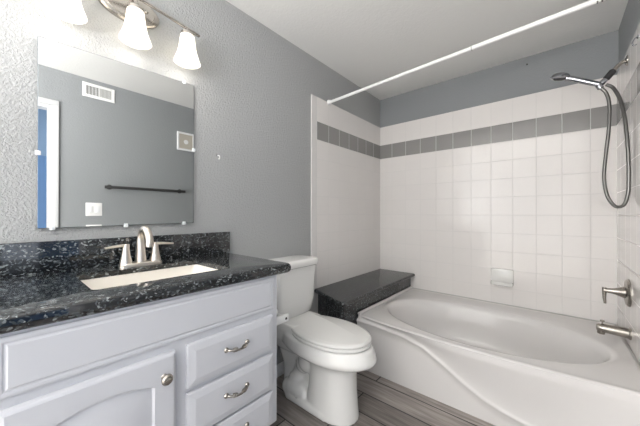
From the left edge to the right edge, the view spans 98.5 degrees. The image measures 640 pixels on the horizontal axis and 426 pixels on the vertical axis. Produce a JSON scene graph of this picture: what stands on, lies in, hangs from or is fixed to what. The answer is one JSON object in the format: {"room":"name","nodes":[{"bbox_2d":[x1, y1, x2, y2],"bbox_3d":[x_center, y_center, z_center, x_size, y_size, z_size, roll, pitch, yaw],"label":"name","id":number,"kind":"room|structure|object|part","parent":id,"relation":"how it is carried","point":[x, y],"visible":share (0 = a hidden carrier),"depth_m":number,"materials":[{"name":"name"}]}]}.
{"room":"bathroom","nodes":[
{"label":"bathroom","id":0,"kind":"room"},
{"bbox_2d":[0,0,379,363],"bbox_3d":[-0.495,-0.058,1.788,0.121,2.406,3.670,0,0,41],"label":"wall","id":1,"kind":"structure","parent":0,"point":[295,172],"depth_m":1.71,"materials":[{"name":"grey paint"}]},
{"bbox_2d":[35,36,194,229],"bbox_3d":[-0.870,-0.312,1.256,0.018,0.760,0.599,0,0,41],"label":"mirror","id":2,"kind":"object","parent":1,"relation":"attached to","point":[115,139],"visible":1,"depth_m":1.19,"materials":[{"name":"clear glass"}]},
{"bbox_2d":[0,232,229,277],"bbox_3d":[-0.879,0.169,1.242,0.021,0.120,1.042,0,0,41],"label":"backsplash","id":3,"kind":"structure","parent":1,"relation":"attached to","point":[23,258],"depth_m":1.13,"materials":[{"name":"black stone"}]},
{"bbox_2d":[43,0,200,68],"bbox_3d":[-0.818,-0.875,1.212,0.158,0.255,0.572,0,0,41],"label":"vanity light","id":4,"kind":"object","parent":1,"relation":"attached to","point":[137,16],"visible":1,"depth_m":1.21,"materials":[{"name":"white glass"}]},
{"bbox_3d":[-0.950,-0.819,1.031,0.123,0.142,0.123,0,0,41],"label":"lamp shade","id":5,"kind":"part","parent":4,"relation":"part of","materials":[{"name":"white glass"}]},
{"bbox_3d":[-0.950,-0.822,1.031,0.055,0.103,0.055,0,0,41],"label":"bulb","id":6,"kind":"part","parent":4,"relation":"part of","materials":[{"name":"white glass"}]},
{"bbox_3d":[-0.804,-0.818,1.201,0.123,0.142,0.123,0,0,41],"label":"lamp shade","id":7,"kind":"part","parent":4,"relation":"part of","materials":[{"name":"white glass"}]},
{"bbox_3d":[-0.659,-0.817,1.370,0.123,0.142,0.123,0,0,41],"label":"lamp shade","id":8,"kind":"part","parent":4,"relation":"part of","materials":[{"name":"white glass"}]},
{"bbox_2d":[277,361,283,376],"bbox_3d":[-0.308,1.103,1.913,0.014,0.085,0.730,0,0,41],"label":"baseboard","id":9,"kind":"structure","parent":1,"relation":"attached to","point":[280,367],"depth_m":1.94,"materials":[{"name":"white paint"}]},
{"bbox_2d":[327,0,604,104],"bbox_3d":[0.756,-0.978,1.777,1.795,0.106,0.044,0,0,41],"label":"shower rod","id":10,"kind":"object","parent":1,"relation":"attached to","point":[589,3],"visible":1,"depth_m":1.58,"materials":[{"name":"white metal"}]},
{"bbox_2d":[270,370,495,425],"bbox_3d":[-0.891,1.163,-0.229,4.500,0.050,7.200,0,0,41],"label":"floor","id":11,"kind":"structure","parent":0,"point":[382,401],"depth_m":1.60,"materials":[{"name":"grey wood"}]},
{"bbox_2d":[0,275,276,425],"bbox_3d":[-0.673,0.706,1.027,0.598,0.873,0.908,0,0,41],"label":"vanity cabinet","id":12,"kind":"object","parent":11,"relation":"on","point":[206,357],"visible":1,"depth_m":0.83,"materials":[{"name":"grey paint"}]},
{"bbox_3d":[-0.583,0.668,0.739,0.020,0.461,0.369,0,0,41],"label":"door","id":13,"kind":"part","parent":12,"relation":"part of","materials":[{"name":"grey paint"}]},
{"bbox_3d":[-0.579,0.665,0.736,0.008,0.322,0.229,0,0,41],"label":"raised panel","id":14,"kind":"part","parent":12,"relation":"part of","materials":[{"name":"grey paint"}]},
{"bbox_2d":[0,252,290,334],"bbox_3d":[-0.675,0.248,1.057,0.572,0.040,1.028,0,0,41],"label":"countertop","id":15,"kind":"structure","parent":12,"relation":"on","point":[35,300],"depth_m":0.85,"materials":[{"name":"black stone"}]},
{"bbox_2d":[104,226,173,267],"bbox_3d":[-0.749,0.141,1.177,0.149,0.174,0.262,0,0,41],"label":"faucet","id":16,"kind":"object","parent":15,"relation":"on","point":[144,236],"visible":1,"depth_m":1.19,"materials":[{"name":"silver metal"}]},
{"bbox_3d":[-0.840,0.138,1.140,0.022,0.016,0.087,0,0,36],"label":"lever","id":17,"kind":"part","parent":16,"relation":"part of","materials":[{"name":"silver metal"}]},
{"bbox_3d":[-0.820,0.174,1.165,0.047,0.085,0.046,0,0,41],"label":"handle","id":18,"kind":"part","parent":16,"relation":"part of","materials":[{"name":"silver metal"}]},
{"bbox_3d":[-0.784,0.220,1.207,0.056,0.016,0.164,0,0,41],"label":"plate","id":19,"kind":"part","parent":16,"relation":"part of","materials":[{"name":"silver metal"}]},
{"bbox_3d":[-0.748,0.136,1.177,0.147,0.162,0.045,0,0,41],"label":"spout","id":20,"kind":"part","parent":16,"relation":"part of","materials":[{"name":"silver metal"}]},
{"bbox_3d":[-0.748,0.174,1.250,0.047,0.085,0.046,0,0,41],"label":"handle","id":21,"kind":"part","parent":16,"relation":"part of","materials":[{"name":"silver metal"}]},
{"bbox_3d":[-0.726,0.139,1.273,0.022,0.016,0.087,0,0,45],"label":"lever","id":22,"kind":"part","parent":16,"relation":"part of","materials":[{"name":"silver metal"}]},
{"bbox_2d":[80,264,216,289],"bbox_3d":[-0.633,0.326,1.074,0.334,0.154,0.488,0,0,41],"label":"sink","id":23,"kind":"object","parent":15,"relation":"in","point":[132,278],"visible":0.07,"depth_m":1.16,"materials":[{"name":"white ceramic"}]},
{"bbox_3d":[-0.466,0.503,0.835,0.033,0.033,0.033,0,0,41],"label":"door knob","id":24,"kind":"part","parent":12,"relation":"part of","materials":[{"name":"silver metal"}]},
{"bbox_3d":[-0.322,0.674,1.044,0.020,0.153,0.360,0,0,41],"label":"drawer","id":25,"kind":"part","parent":12,"relation":"part of","materials":[{"name":"grey paint"}]},
{"bbox_3d":[-0.322,0.508,1.044,0.020,0.145,0.360,0,0,41],"label":"drawer","id":26,"kind":"part","parent":12,"relation":"part of","materials":[{"name":"grey paint"}]},
{"bbox_3d":[-0.303,0.666,1.028,0.033,0.019,0.107,0,0,41],"label":"drawer pull","id":27,"kind":"part","parent":12,"relation":"part of","materials":[{"name":"silver metal"}]},
{"bbox_3d":[-0.302,0.500,1.029,0.033,0.019,0.107,0,0,41],"label":"drawer pull","id":28,"kind":"part","parent":12,"relation":"part of","materials":[{"name":"silver metal"}]},
{"bbox_3d":[-0.322,0.830,1.043,0.020,0.141,0.360,0,0,41],"label":"drawer","id":29,"kind":"part","parent":12,"relation":"part of","materials":[{"name":"grey paint"}]},
{"bbox_2d":[277,310,288,324],"bbox_3d":[-0.210,0.489,1.290,0.110,0.060,0.098,0,0,41],"label":"paper holder","id":30,"kind":"object","parent":12,"relation":"attached to","point":[281,318],"visible":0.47,"depth_m":1.27,"materials":[{"name":"white plastic"}]},
{"bbox_2d":[268,255,376,425],"bbox_3d":[-0.007,0.727,1.681,0.758,0.838,0.390,0,0,41],"label":"toilet","id":31,"kind":"object","parent":11,"relation":"on","point":[323,356],"visible":0.94,"depth_m":1.56,"materials":[{"name":"white ceramic"}]},
{"bbox_3d":[-0.210,0.333,1.857,0.222,0.050,0.390,0,0,41],"label":"tank lid","id":32,"kind":"part","parent":31,"relation":"part of","materials":[{"name":"white ceramic"}]},
{"bbox_3d":[-0.213,0.516,1.863,0.197,0.320,0.362,0,0,41],"label":"tank","id":33,"kind":"part","parent":31,"relation":"part of","materials":[{"name":"white ceramic"}]},
{"bbox_3d":[0.005,0.911,1.671,0.728,0.468,0.360,0,0,41],"label":"bowl","id":34,"kind":"part","parent":31,"relation":"part of","materials":[{"name":"white ceramic"}]},
{"bbox_3d":[0.052,0.684,1.632,0.532,0.040,0.356,0,0,41],"label":"lid","id":35,"kind":"part","parent":31,"relation":"part of","materials":[{"name":"white plastic"}]},
{"bbox_3d":[0.055,0.715,1.629,0.525,0.020,0.356,0,0,41],"label":"seat","id":36,"kind":"part","parent":31,"relation":"part of","materials":[{"name":"white plastic"}]},
{"bbox_2d":[314,269,414,323],"bbox_3d":[0.417,0.881,2.456,0.391,0.535,1.221,0,0,41],"label":"bench","id":37,"kind":"object","parent":11,"relation":"on","point":[343,299],"visible":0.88,"depth_m":2.23,"materials":[{"name":"black stone"}]},
{"bbox_2d":[357,286,639,425],"bbox_3d":[1.139,0.944,1.953,1.446,0.408,1.044,0,0,41],"label":"bathtub","id":38,"kind":"object","parent":11,"relation":"on","point":[498,364],"visible":0.95,"depth_m":1.66,"materials":[{"name":"white ceramic"}]},
{"bbox_2d":[226,0,627,99],"bbox_3d":[-0.882,-1.298,-0.213,4.500,0.060,7.220,0,0,41],"label":"ceiling","id":39,"kind":"structure","parent":0,"point":[366,42],"depth_m":1.90,"materials":[{"name":"white paint"}]},
{"bbox_2d":[380,30,618,323],"bbox_3d":[1.437,-0.053,2.469,1.943,2.406,0.121,0,0,41],"label":"wall","id":40,"kind":"structure","parent":0,"point":[499,166],"depth_m":2.27,"materials":[{"name":"white tile"}]},
{"bbox_2d":[490,268,513,286],"bbox_3d":[1.508,0.535,2.287,0.158,0.136,0.062,0,0,41],"label":"soap dish","id":41,"kind":"object","parent":40,"relation":"attached to","point":[500,277],"visible":1,"depth_m":2.29,"materials":[{"name":"white ceramic"}]},
{"bbox_2d":[490,280,512,286],"bbox_3d":[1.506,0.588,2.285,0.158,0.031,0.058,0,0,41],"label":"tray","id":42,"kind":"object","parent":41,"relation":"on","point":[507,283],"depth_m":2.27,"materials":[{"name":"white ceramic"}]},
{"bbox_2d":[617,0,639,391],"bbox_3d":[1.703,-0.056,1.379,0.161,2.406,1.210,0,0,41],"label":"wall","id":43,"kind":"structure","parent":0,"point":[628,77],"depth_m":1.56,"materials":[{"name":"white tile"}]},
{"bbox_2d":[550,55,630,208],"bbox_3d":[1.625,-0.470,1.677,0.345,0.892,0.179,0,0,41],"label":"shower","id":44,"kind":"object","parent":43,"relation":"attached to","point":[561,76],"visible":1,"depth_m":1.62,"materials":[{"name":"silver metal"}]},
{"bbox_3d":[1.639,-0.823,1.718,0.166,0.115,0.035,0,0,41],"label":"handle","id":45,"kind":"part","parent":44,"relation":"part of","materials":[{"name":"silver metal"}]},
{"bbox_3d":[1.759,-0.864,1.623,0.071,0.065,0.020,0,0,41],"label":"shower arm","id":46,"kind":"part","parent":44,"relation":"part of","materials":[{"name":"silver metal"}]},
{"bbox_2d":[596,320,631,339],"bbox_3d":[1.680,0.665,1.580,0.140,0.084,0.068,0,0,41],"label":"tub spout","id":47,"kind":"object","parent":43,"relation":"attached to","point":[601,328],"visible":1,"depth_m":1.56,"materials":[{"name":"silver metal"}]},
{"bbox_2d":[602,279,631,306],"bbox_3d":[1.717,0.456,1.602,0.110,0.156,0.156,0,0,41],"label":"shower valve","id":48,"kind":"object","parent":43,"relation":"attached to","point":[625,292],"visible":1,"depth_m":1.57,"materials":[{"name":"silver metal"}]},
{"bbox_3d":[1.683,0.487,1.631,0.020,0.094,0.020,0,0,41],"label":"lever","id":49,"kind":"part","parent":48,"relation":"part of","materials":[{"name":"silver metal"}]},
{"bbox_2d":[631,35,638,45],"bbox_3d":[1.595,-0.872,1.395,0.024,0.053,0.020,0,0,41],"label":"hook","id":50,"kind":"object","parent":43,"relation":"attached to","point":[637,37],"visible":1,"depth_m":1.39,"materials":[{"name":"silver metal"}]}
]}

